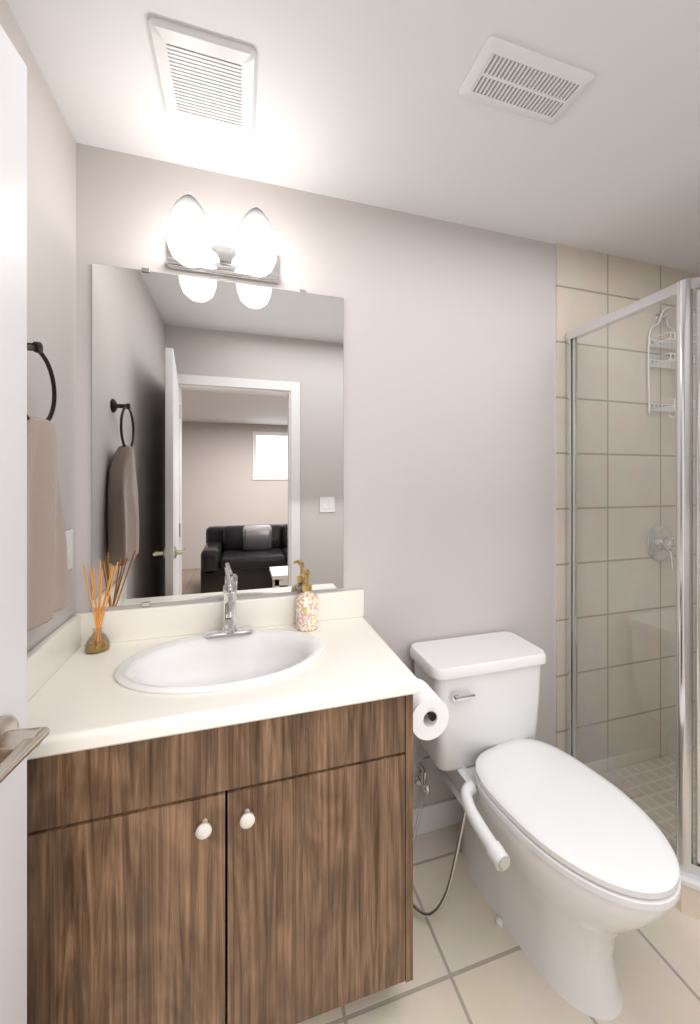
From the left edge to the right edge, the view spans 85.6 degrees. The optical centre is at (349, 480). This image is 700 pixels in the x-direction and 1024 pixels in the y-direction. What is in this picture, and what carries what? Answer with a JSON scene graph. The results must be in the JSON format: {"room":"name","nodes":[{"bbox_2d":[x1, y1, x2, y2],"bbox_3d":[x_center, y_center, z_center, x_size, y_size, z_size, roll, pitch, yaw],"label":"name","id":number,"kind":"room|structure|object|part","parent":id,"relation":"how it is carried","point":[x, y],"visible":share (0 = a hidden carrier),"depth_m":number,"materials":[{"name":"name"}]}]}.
{"room":"bathroom","nodes":[
{"label":"bathroom","id":0,"kind":"room"},
{"bbox_2d":[0,0,75,652],"bbox_3d":[-0.694,0.170,0.462,0.100,2.420,1.430,0,0,-16],"label":"wall","id":1,"kind":"structure","parent":0,"point":[51,234],"depth_m":1.02,"materials":[{"name":"grey paint"}]},
{"bbox_2d":[27,341,68,630],"bbox_3d":[-0.705,-0.002,0.837,0.085,0.639,0.220,0,0,-16],"label":"towel ring","id":2,"kind":"object","parent":1,"relation":"attached to","point":[47,581],"visible":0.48,"depth_m":0.83,"materials":[{"name":"brown fabric"}]},
{"bbox_2d":[65,529,72,569],"bbox_3d":[-0.815,0.202,1.089,0.012,0.116,0.072,0,0,-16],"label":"light switch","id":3,"kind":"object","parent":1,"relation":"attached to","point":[69,536],"visible":0.5,"depth_m":1.10,"materials":[{"name":"grey plastic"}]},
{"bbox_2d":[76,143,555,808],"bbox_3d":[0.479,0.170,1.594,2.980,2.420,0.100,0,0,-16],"label":"wall","id":4,"kind":"structure","parent":0,"point":[448,429],"depth_m":1.48,"materials":[{"name":"grey paint"}]},
{"bbox_2d":[92,263,342,607],"bbox_3d":[-0.411,-0.139,1.280,0.805,1.083,0.009,0,0,-16],"label":"mirror","id":5,"kind":"object","parent":4,"relation":"attached to","point":[217,427],"visible":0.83,"depth_m":1.26,"materials":[{"name":"silver metal"}]},
{"bbox_2d":[165,191,278,282],"bbox_3d":[-0.397,-0.760,1.191,0.356,0.220,0.189,0,0,-16],"label":"sconce","id":6,"kind":"object","parent":4,"relation":"attached to","point":[222,261],"depth_m":1.14,"materials":[{"name":"white glass"}]},
{"bbox_3d":[-0.389,-0.752,1.163,0.327,0.204,0.131,0,0,-16],"label":"sconce shade","id":7,"kind":"part","parent":6,"relation":"part of","materials":[{"name":"white glass"}]},
{"bbox_2d":[413,798,461,835],"bbox_3d":[0.480,1.330,1.536,0.890,0.100,0.012,0,0,-16],"label":"baseboard","id":8,"kind":"structure","parent":4,"relation":"attached to","point":[441,815],"depth_m":1.48,"materials":[{"name":"white"}]},
{"bbox_2d":[556,243,699,768],"bbox_3d":[1.369,0.170,1.793,0.960,2.420,0.008,0,0,-16],"label":"tile","id":9,"kind":"structure","parent":4,"relation":"attached to","point":[591,286],"depth_m":1.75,"materials":[{"name":"beige tile"}]},
{"bbox_2d":[647,307,694,569],"bbox_3d":[1.528,-0.201,1.709,0.190,1.234,0.238,0,0,-16],"label":"shower fixtures","id":10,"kind":"object","parent":9,"relation":"attached to","point":[658,539],"depth_m":1.79,"materials":[{"name":"silver metal"}]},
{"bbox_2d":[6,0,699,273],"bbox_3d":[0.690,-1.070,0.859,2.980,0.060,1.630,0,0,-16],"label":"ceiling","id":11,"kind":"structure","parent":0,"point":[361,101],"depth_m":1.06,"materials":[{"name":"white paint"}]},
{"bbox_2d":[148,16,256,136],"bbox_3d":[-0.372,-1.031,0.991,0.240,0.018,0.240,0,0,-16],"label":"ceiling vent","id":12,"kind":"object","parent":11,"relation":"in","point":[207,80],"visible":1,"depth_m":0.96,"materials":[{"name":"white plastic"}]},
{"bbox_2d":[458,35,595,124],"bbox_3d":[0.460,-1.033,0.990,0.320,0.014,0.140,0,0,-16],"label":"ceiling vent","id":13,"kind":"object","parent":11,"relation":"in","point":[504,74],"visible":1,"depth_m":0.97,"materials":[{"name":"white plastic"}]},
{"bbox_2d":[298,823,699,1023],"bbox_3d":[0.690,1.410,0.859,2.980,0.060,1.630,0,0,-16],"label":"floor","id":14,"kind":"structure","parent":0,"point":[472,963],"depth_m":1.06,"materials":[{"name":"tile"}]},
{"bbox_2d":[27,567,420,1023],"bbox_3d":[-0.328,0.832,1.051,0.924,1.095,0.495,0,0,-16],"label":"bathroom vanity","id":15,"kind":"object","parent":14,"relation":"on","point":[219,812],"visible":0.98,"depth_m":0.87,"materials":[{"name":"brown wood"}]},
{"bbox_2d":[83,560,118,653],"bbox_3d":[-0.733,0.371,1.120,0.098,0.265,0.081,0,0,-16],"label":"reed diffuser","id":16,"kind":"object","parent":15,"relation":"on","point":[98,643],"visible":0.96,"depth_m":1.12,"materials":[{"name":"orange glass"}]},
{"bbox_2d":[296,569,317,630],"bbox_3d":[-0.147,0.401,1.292,0.078,0.204,0.082,0,0,-16],"label":"soap bottle","id":17,"kind":"object","parent":15,"relation":"on","point":[306,609],"visible":1,"depth_m":1.26,"materials":[{"name":"multicoloured ceramic"}]},
{"bbox_2d":[413,678,448,739],"bbox_3d":[0.190,0.642,1.092,0.121,0.112,0.193,0,0,-16],"label":"toilet paper roll","id":18,"kind":"object","parent":15,"relation":"attached to","point":[430,715],"visible":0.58,"depth_m":1.02,"materials":[{"name":"white paper"}]},
{"bbox_2d":[410,631,680,1019],"bbox_3d":[0.500,1.004,1.168,0.589,0.753,0.724,0,0,-16],"label":"toilet","id":19,"kind":"object","parent":14,"relation":"on","point":[571,863],"visible":0.9,"depth_m":1.09,"materials":[{"name":"white ceramic"}]},
{"bbox_2d":[566,277,699,919],"bbox_3d":[1.502,0.365,1.338,0.936,2.029,0.936,0,0,-16],"label":"shower enclosure","id":20,"kind":"object","parent":14,"relation":"on","point":[663,793],"visible":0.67,"depth_m":1.31,"materials":[{"name":"clear glass"}]},
{"bbox_3d":[0.901,0.170,0.123,2.980,2.420,0.100,0,0,-16],"label":"wall","id":21,"kind":"structure","parent":0,"visible":0},
{"bbox_2d":[0,25,49,1023],"bbox_3d":[-0.426,0.365,0.211,0.172,2.006,0.761,0,0,-16],"label":"door leaf","id":22,"kind":"structure","parent":21,"relation":"in","point":[20,741],"depth_m":0.55,"materials":[{"name":"white paint"}]}
]}

